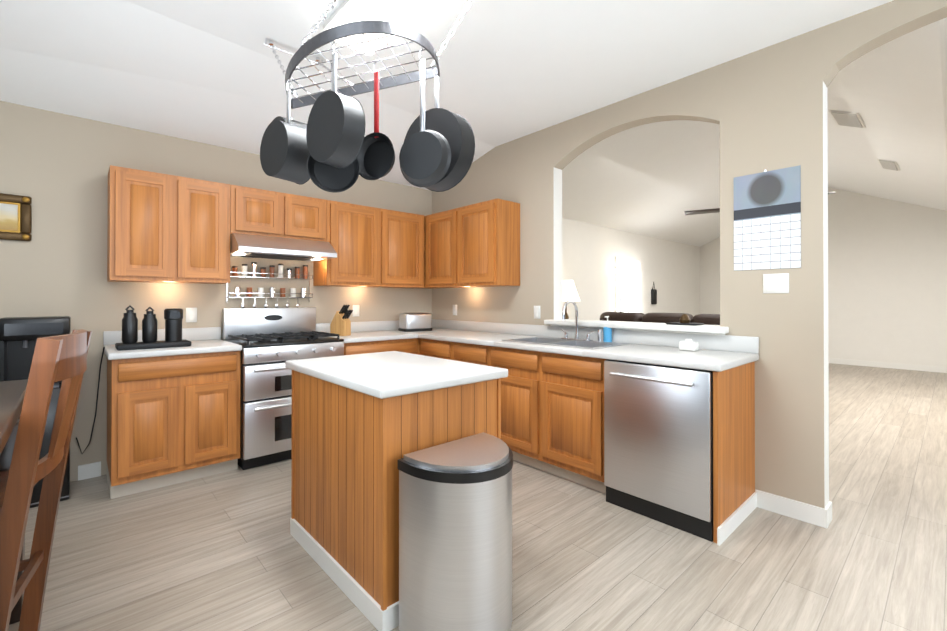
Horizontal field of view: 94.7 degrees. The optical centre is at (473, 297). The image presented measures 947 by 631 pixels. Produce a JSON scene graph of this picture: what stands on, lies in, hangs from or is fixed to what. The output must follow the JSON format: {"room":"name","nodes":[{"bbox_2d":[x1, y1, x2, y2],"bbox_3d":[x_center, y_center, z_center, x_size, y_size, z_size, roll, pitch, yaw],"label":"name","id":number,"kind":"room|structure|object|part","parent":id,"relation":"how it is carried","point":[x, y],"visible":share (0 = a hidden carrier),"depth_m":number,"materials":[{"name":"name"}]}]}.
{"room":"kitchen","nodes":[
{"label":"kitchen","id":0,"kind":"room"},
{"bbox_2d":[0,101,699,481],"bbox_3d":[-0.144,0.005,5.419,15.020,2.520,0.120,0,0,-42],"label":"wall","id":1,"kind":"structure","parent":0,"point":[54,167],"depth_m":3.21,"materials":[{"name":"beige paint"}]},
{"bbox_2d":[0,193,31,240],"bbox_3d":[-3.049,-0.513,2.678,0.470,0.290,0.037,0,0,-42],"label":"picture frame","id":2,"kind":"object","parent":1,"relation":"attached to","point":[16,217],"visible":1,"depth_m":2.79,"materials":[{"name":"brown metal"}]},
{"bbox_2d":[107,165,230,283],"bbox_3d":[-2.233,-0.495,3.226,0.715,0.760,0.320,0,0,-42],"label":"upper cabinet","id":3,"kind":"object","parent":1,"relation":"attached to","point":[164,228],"visible":1,"depth_m":3.08,"materials":[{"name":"brown wood"}]},
{"bbox_2d":[186,308,196,321],"bbox_3d":[-2.227,0.136,3.443,0.075,0.115,0.007,0,0,-42],"label":"electrical outlet","id":4,"kind":"object","parent":1,"relation":"attached to","point":[191,314],"visible":1,"depth_m":3.44,"materials":[{"name":"white plastic"}]},
{"bbox_2d":[226,262,312,307],"bbox_3d":[-1.757,-0.107,3.804,0.692,0.390,0.097,0,0,-42],"label":"spice rack","id":5,"kind":"object","parent":1,"relation":"attached to","point":[261,293],"visible":0.96,"depth_m":3.79,"materials":[{"name":"silver metal"}]},
{"bbox_2d":[230,185,326,241],"bbox_3d":[-1.683,-0.683,3.726,0.764,0.380,0.320,0,0,-42],"label":"upper cabinet","id":6,"kind":"object","parent":1,"relation":"attached to","point":[255,211],"visible":0.96,"depth_m":3.58,"materials":[{"name":"brown wood"}]},
{"bbox_2d":[230,233,336,261],"bbox_3d":[-1.617,-0.414,3.651,0.760,0.154,0.518,0,0,-42],"label":"range hood","id":7,"kind":"object","parent":6,"relation":"attached to","point":[254,246],"visible":0.96,"depth_m":3.48,"materials":[{"name":"silver metal"}]},
{"bbox_2d":[353,305,358,316],"bbox_3d":[-1.182,0.130,4.390,0.075,0.115,0.007,0,0,-42],"label":"electrical outlet","id":8,"kind":"object","parent":1,"relation":"attached to","point":[355,310],"visible":0.94,"depth_m":4.38,"materials":[{"name":"white plastic"}]},
{"bbox_2d":[313,200,423,287],"bbox_3d":[-1.006,-0.490,4.340,1.060,0.760,0.320,0,0,-42],"label":"upper cabinet","id":9,"kind":"object","parent":1,"relation":"attached to","point":[376,247],"visible":1,"depth_m":4.17,"materials":[{"name":"brown wood"}]},
{"bbox_2d":[615,257,640,312],"bbox_3d":[2.848,0.128,8.030,0.900,1.700,0.028,0,0,-42],"label":"living room window","id":10,"kind":"structure","parent":1,"relation":"in","point":[631,288],"depth_m":8.03,"materials":[{"name":"white glass"}]},
{"bbox_2d":[651,282,656,303],"bbox_3d":[3.602,-0.096,8.702,0.180,0.455,0.048,0,0,-42],"label":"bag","id":11,"kind":"object","parent":1,"relation":"attached to","point":[654,296],"visible":1,"depth_m":8.66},
{"bbox_2d":[0,0,893,190],"bbox_3d":[-0.655,-1.421,0.021,7.000,0.320,7.200,0,0,-42],"label":"ceiling","id":12,"kind":"structure","parent":0,"point":[210,72],"depth_m":2.63,"materials":[{"name":"white paint"}]},
{"bbox_2d":[260,0,474,192],"bbox_3d":[-0.611,-0.968,2.137,0.733,1.039,1.344,0,0,-42],"label":"pot rack","id":13,"kind":"object","parent":12,"relation":"hanging from","point":[328,147],"visible":1,"depth_m":1.89,"materials":[{"name":"metal"}]},
{"bbox_3d":[-0.839,-0.760,1.977,0.181,0.464,0.271,0,0,-42],"label":"sauce pot","id":14,"kind":"part","parent":13,"relation":"part of","materials":[{"name":"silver metal"}]},
{"bbox_3d":[-0.936,-0.801,2.230,0.177,0.344,0.284,0,0,-42],"label":"sauce pot","id":15,"kind":"part","parent":13,"relation":"part of","materials":[{"name":"metal"}]},
{"bbox_2d":[323,0,436,54],"bbox_3d":[-0.312,-1.448,2.040,0.300,0.083,1.190,0,0,-42],"label":"fluorescent ceiling light","id":16,"kind":"object","parent":12,"relation":"attached to","point":[405,12],"visible":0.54,"depth_m":2.18,"materials":[{"name":"white paint"}]},
{"bbox_2d":[8,363,946,630],"bbox_3d":[2.275,1.302,2.746,15.020,0.100,7.320,0,0,-42],"label":"floor","id":17,"kind":"structure","parent":0,"point":[222,551],"depth_m":2.11,"materials":[{"name":"wood"}]},
{"bbox_2d":[0,379,27,624],"bbox_3d":[-1.860,0.785,0.773,1.440,0.915,1.450,0,0,-42],"label":"dining table","id":18,"kind":"object","parent":17,"relation":"on","point":[12,394],"visible":0.19,"depth_m":1.58,"materials":[{"name":"brown wood"}]},
{"bbox_2d":[0,316,70,507],"bbox_3d":[-2.731,0.687,2.723,0.310,1.130,0.332,0,0,-42],"label":"water dispenser","id":19,"kind":"object","parent":17,"relation":"on","point":[19,336],"visible":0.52,"depth_m":2.64,"materials":[{"name":"black plastic"}]},
{"bbox_2d":[0,329,91,630],"bbox_3d":[-1.632,0.684,1.361,0.629,1.128,0.470,0,0,-32],"label":"chair","id":20,"kind":"object","parent":17,"relation":"on","point":[63,358],"visible":1,"depth_m":1.37,"materials":[{"name":"brown wood"}]},
{"bbox_2d":[106,351,239,498],"bbox_3d":[-2.136,0.817,3.112,0.715,0.875,0.610,0,0,-42],"label":"base cabinet","id":21,"kind":"object","parent":17,"relation":"on","point":[173,419],"visible":1,"depth_m":2.86,"materials":[{"name":"brown wood"}]},
{"bbox_2d":[103,327,241,359],"bbox_3d":[-2.134,0.307,3.098,0.735,0.140,0.638,0,0,-42],"label":"countertop","id":22,"kind":"structure","parent":21,"relation":"on","point":[206,340],"depth_m":3.08,"materials":[{"name":"white stone"}]},
{"bbox_2d":[76,347,104,453],"bbox_3d":[-2.568,0.699,2.920,0.142,0.756,0.287,0,0,-42],"label":"power cord","id":23,"kind":"object","parent":22,"relation":"hanging from","point":[96,404],"visible":0.94,"depth_m":2.98,"materials":[{"name":"black rubber"}]},
{"bbox_2d":[115,305,190,350],"bbox_3d":[-2.168,0.192,2.961,0.400,0.287,0.200,0,0,-42],"label":"canister set","id":24,"kind":"object","parent":22,"relation":"on","point":[173,317],"visible":1,"depth_m":2.91,"materials":[{"name":"black ceramic"}]},
{"bbox_2d":[222,307,343,469],"bbox_3d":[-1.542,0.671,3.563,0.760,1.170,0.686,0,0,-42],"label":"gas range","id":25,"kind":"object","parent":17,"relation":"on","point":[271,341],"visible":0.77,"depth_m":3.28,"materials":[{"name":"silver metal"}]},
{"bbox_2d":[342,338,418,355],"bbox_3d":[-1.010,0.822,4.134,0.785,0.875,0.610,0,0,-42],"label":"base cabinet","id":26,"kind":"object","parent":17,"relation":"on","point":[411,346],"visible":0.04,"depth_m":3.92,"materials":[{"name":"brown wood"}]},
{"bbox_2d":[316,320,415,342],"bbox_3d":[-1.025,0.312,4.103,0.720,0.140,0.638,0,0,-42],"label":"countertop","id":27,"kind":"structure","parent":26,"relation":"on","point":[372,330],"depth_m":4.18,"materials":[{"name":"white stone"}]},
{"bbox_2d":[330,304,352,335],"bbox_3d":[-1.184,0.200,3.936,0.202,0.281,0.090,0,0,28],"label":"knife block","id":28,"kind":"object","parent":27,"relation":"on","point":[340,324],"visible":1,"depth_m":3.91,"materials":[{"name":"brown wood"}]},
{"bbox_2d":[285,351,507,630],"bbox_3d":[-0.418,0.791,2.175,0.680,0.917,0.990,0,0,-42],"label":"kitchen island","id":29,"kind":"object","parent":17,"relation":"on","point":[362,424],"visible":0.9,"depth_m":1.86,"materials":[{"name":"brown wood"}]},
{"bbox_2d":[419,338,446,358],"bbox_3d":[-0.134,0.822,4.188,0.610,0.876,0.490,0,0,-42],"label":"base cabinet","id":30,"kind":"object","parent":17,"relation":"on","point":[427,347],"depth_m":4.00,"materials":[{"name":"brown wood"}]},
{"bbox_2d":[397,432,512,630],"bbox_3d":[0.004,0.913,1.620,0.438,0.668,0.364,0,0,-42],"label":"step trash can","id":31,"kind":"object","parent":17,"relation":"on","point":[455,535],"visible":1,"depth_m":1.51,"materials":[{"name":"silver metal"}]},
{"bbox_2d":[447,341,486,365],"bbox_3d":[0.185,0.820,3.837,0.610,0.876,0.460,0,0,-42],"label":"base cabinet","id":32,"kind":"object","parent":17,"relation":"on","point":[463,352],"depth_m":3.65,"materials":[{"name":"brown wood"}]},
{"bbox_2d":[487,346,534,467],"bbox_3d":[0.514,0.818,3.473,0.610,0.876,0.521,0,0,-42],"label":"base cabinet","id":33,"kind":"object","parent":17,"relation":"on","point":[517,389],"depth_m":3.24,"materials":[{"name":"brown wood"}]},
{"bbox_2d":[535,351,605,493],"bbox_3d":[0.865,0.816,3.087,0.610,0.876,0.521,0,0,-42],"label":"base cabinet","id":34,"kind":"object","parent":17,"relation":"on","point":[552,413],"depth_m":2.89,"materials":[{"name":"brown wood"}]},
{"bbox_2d":[416,319,758,371],"bbox_3d":[0.369,0.309,3.597,0.663,0.140,3.263,0,0,-42],"label":"countertop","id":35,"kind":"structure","parent":34,"relation":"on","point":[718,353],"depth_m":2.97,"materials":[{"name":"white stone"}]},
{"bbox_2d":[398,313,431,331],"bbox_3d":[-0.598,0.250,4.545,0.325,0.186,0.184,0,0,-34],"label":"toaster","id":36,"kind":"object","parent":35,"relation":"on","point":[410,322],"visible":1,"depth_m":4.46,"materials":[{"name":"silver metal"}]},
{"bbox_2d":[502,337,627,348],"bbox_3d":[0.673,0.419,3.296,0.464,0.176,0.824,0,0,-42],"label":"double-bowl sink","id":37,"kind":"object","parent":35,"relation":"in","point":[567,343],"visible":0.33,"depth_m":3.31,"materials":[{"name":"silver metal"}]},
{"bbox_2d":[561,300,601,341],"bbox_3d":[0.775,0.173,3.346,0.209,0.314,0.369,0,0,-42],"label":"gooseneck faucet","id":38,"kind":"object","parent":35,"relation":"on","point":[576,324],"visible":1,"depth_m":3.38,"materials":[{"name":"silver metal"}]},
{"bbox_2d":[603,316,611,341],"bbox_3d":[1.013,0.237,3.294,0.064,0.199,0.062,0,0,-42],"label":"soap bottle","id":39,"kind":"object","parent":35,"relation":"on","point":[607,334],"visible":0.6,"depth_m":3.27,"materials":[{"name":"blue plastic"}]},
{"bbox_2d":[679,339,698,350],"bbox_3d":[1.362,0.297,2.760,0.080,0.074,0.100,0,0,-42],"label":"caddy","id":40,"kind":"object","parent":35,"relation":"on","point":[688,345],"visible":0.98,"depth_m":2.73,"materials":[{"name":"plastic"}]},
{"bbox_2d":[612,269,629,311],"bbox_3d":[2.518,0.395,7.454,0.300,1.760,0.295,0,0,-42],"label":"torchiere floor lamp","id":41,"kind":"object","parent":17,"relation":"on","point":[620,272],"visible":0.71,"depth_m":7.45,"materials":[{"name":"metal"}]},
{"bbox_2d":[604,359,712,541],"bbox_3d":[1.201,0.816,2.625,0.636,0.872,0.606,0,0,-42],"label":"dishwasher","id":42,"kind":"object","parent":17,"relation":"on","point":[658,443],"visible":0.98,"depth_m":2.41,"materials":[{"name":"silver metal"}]},
{"bbox_2d":[600,312,719,324],"bbox_3d":[2.624,0.701,5.550,1.000,1.030,2.100,0,0,-42],"label":"recliner sofa","id":43,"kind":"object","parent":17,"relation":"on","point":[709,319],"visible":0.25,"depth_m":5.27,"materials":[{"name":"brown leather"}]},
{"bbox_2d":[713,362,756,545],"bbox_3d":[1.460,0.813,2.421,0.623,0.875,0.034,0,0,-42],"label":"cabinet end panel","id":44,"kind":"object","parent":17,"relation":"on","point":[734,499],"visible":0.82,"depth_m":2.37,"materials":[{"name":"brown wood"}]},
{"bbox_3d":[1.333,0.970,6.302,0.500,0.600,0.450,0,0,-42],"label":"end table","id":45,"kind":"object","parent":17,"relation":"on","visible":0},
{"bbox_2d":[562,280,579,318],"bbox_3d":[1.336,0.209,6.302,0.400,0.919,0.400,0,0,-42],"label":"table lamp","id":46,"kind":"object","parent":45,"relation":"on","point":[569,291],"visible":0.44,"depth_m":6.17,"materials":[{"name":"white fabric"}]},
{"bbox_2d":[432,0,946,508],"bbox_3d":[1.982,-0.509,2.408,0.120,3.520,7.200,0,0,-42],"label":"wall","id":47,"kind":"structure","parent":0,"point":[764,108],"depth_m":2.60,"materials":[{"name":"beige paint"}]},
{"bbox_2d":[424,210,447,288],"bbox_3d":[-0.196,-0.489,4.479,0.320,0.760,0.601,0,0,-42],"label":"upper cabinet","id":48,"kind":"object","parent":47,"relation":"attached to","point":[435,225],"depth_m":4.45,"materials":[{"name":"brown wood"}]},
{"bbox_2d":[453,305,456,314],"bbox_3d":[-0.202,0.132,4.718,0.007,0.115,0.075,0,0,-42],"label":"electrical outlet","id":49,"kind":"object","parent":47,"relation":"attached to","point":[454,309],"visible":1,"depth_m":4.71,"materials":[{"name":"white plastic"}]},
{"bbox_2d":[448,198,519,287],"bbox_3d":[0.111,-0.491,4.141,0.320,0.760,0.601,0,0,-42],"label":"upper cabinet","id":50,"kind":"object","parent":47,"relation":"attached to","point":[476,245],"depth_m":3.97,"materials":[{"name":"brown wood"}]},
{"bbox_2d":[534,306,539,318],"bbox_3d":[0.564,0.128,3.873,0.007,0.115,0.075,0,0,-42],"label":"electrical outlet","id":51,"kind":"object","parent":47,"relation":"attached to","point":[536,312],"visible":1,"depth_m":3.87,"materials":[{"name":"white plastic"}]},
{"bbox_2d":[544,319,728,335],"bbox_3d":[1.163,0.230,3.282,0.255,0.090,1.400,0,0,-42],"label":"sill","id":52,"kind":"structure","parent":47,"relation":"attached to","point":[665,327],"depth_m":3.10,"materials":[{"name":"white paint"}]},
{"bbox_2d":[666,314,703,325],"bbox_3d":[1.436,0.146,2.963,0.140,0.072,0.200,0,0,-42],"label":"tray","id":53,"kind":"object","parent":52,"relation":"on","point":[684,319],"visible":1,"depth_m":2.94,"materials":[{"name":"brown metal"}]},
{"bbox_2d":[734,165,800,270],"bbox_3d":[1.733,-0.464,2.588,0.005,0.591,0.340,0,0,-42],"label":"calendar","id":54,"kind":"object","parent":47,"relation":"attached to","point":[767,219],"visible":1,"depth_m":2.58,"materials":[{"name":"paper"}]},
{"bbox_2d":[763,273,788,292],"bbox_3d":[1.766,-0.084,2.549,0.007,0.115,0.128,0,0,-42],"label":"light switch","id":55,"kind":"object","parent":47,"relation":"attached to","point":[775,283],"visible":1,"depth_m":2.54,"materials":[{"name":"white plastic"}]},
{"bbox_2d":[755,490,830,527],"bbox_3d":[1.815,1.201,2.500,0.033,0.100,0.338,0,0,-42],"label":"baseboard","id":56,"kind":"structure","parent":47,"relation":"attached to","point":[806,512],"depth_m":2.47,"materials":[{"name":"white paint"}]},
{"bbox_2d":[562,17,946,246],"bbox_3d":[4.952,-1.776,5.109,7.900,1.080,7.200,0,0,-42],"label":"ceiling","id":57,"kind":"structure","parent":0,"point":[656,179],"depth_m":5.52,"materials":[{"name":"white paint"}]},
{"bbox_2d":[684,192,835,214],"bbox_3d":[3.197,-1.557,4.944,1.382,1.140,1.445,0,0,-42],"label":"room ceiling fan","id":58,"kind":"object","parent":57,"relation":"hanging from","point":[704,211],"visible":0.12,"depth_m":5.23,"materials":[{"name":"white"}]},
{"bbox_2d":[829,111,865,127],"bbox_3d":[3.695,-1.762,4.307,0.490,0.102,0.220,0,0,-42],"label":"ceiling vent","id":59,"kind":"object","parent":57,"relation":"in","point":[848,119],"visible":0.93,"depth_m":4.27,"materials":[{"name":"beige metal"}]},
{"bbox_2d":[877,159,899,170],"bbox_3d":[5.277,-1.688,5.539,0.540,0.082,0.175,0,0,-42],"label":"ceiling vent","id":60,"kind":"object","parent":57,"relation":"in","point":[888,164],"visible":0.89,"depth_m":5.50,"materials":[{"name":"beige metal"}]},
{"bbox_2d":[700,187,946,366],"bbox_3d":[7.833,-0.523,7.716,0.120,3.600,7.200,0,0,-42],"label":"wall","id":61,"kind":"structure","parent":0,"point":[887,280],"depth_m":8.00,"materials":[{"name":"beige paint"}]},
{"bbox_2d":[828,358,946,372],"bbox_3d":[7.793,1.226,7.652,0.012,0.100,7.170,0,0,-42],"label":"baseboard","id":62,"kind":"structure","parent":61,"relation":"attached to","point":[891,365],"depth_m":7.91,"materials":[{"name":"white paint"}]}
]}

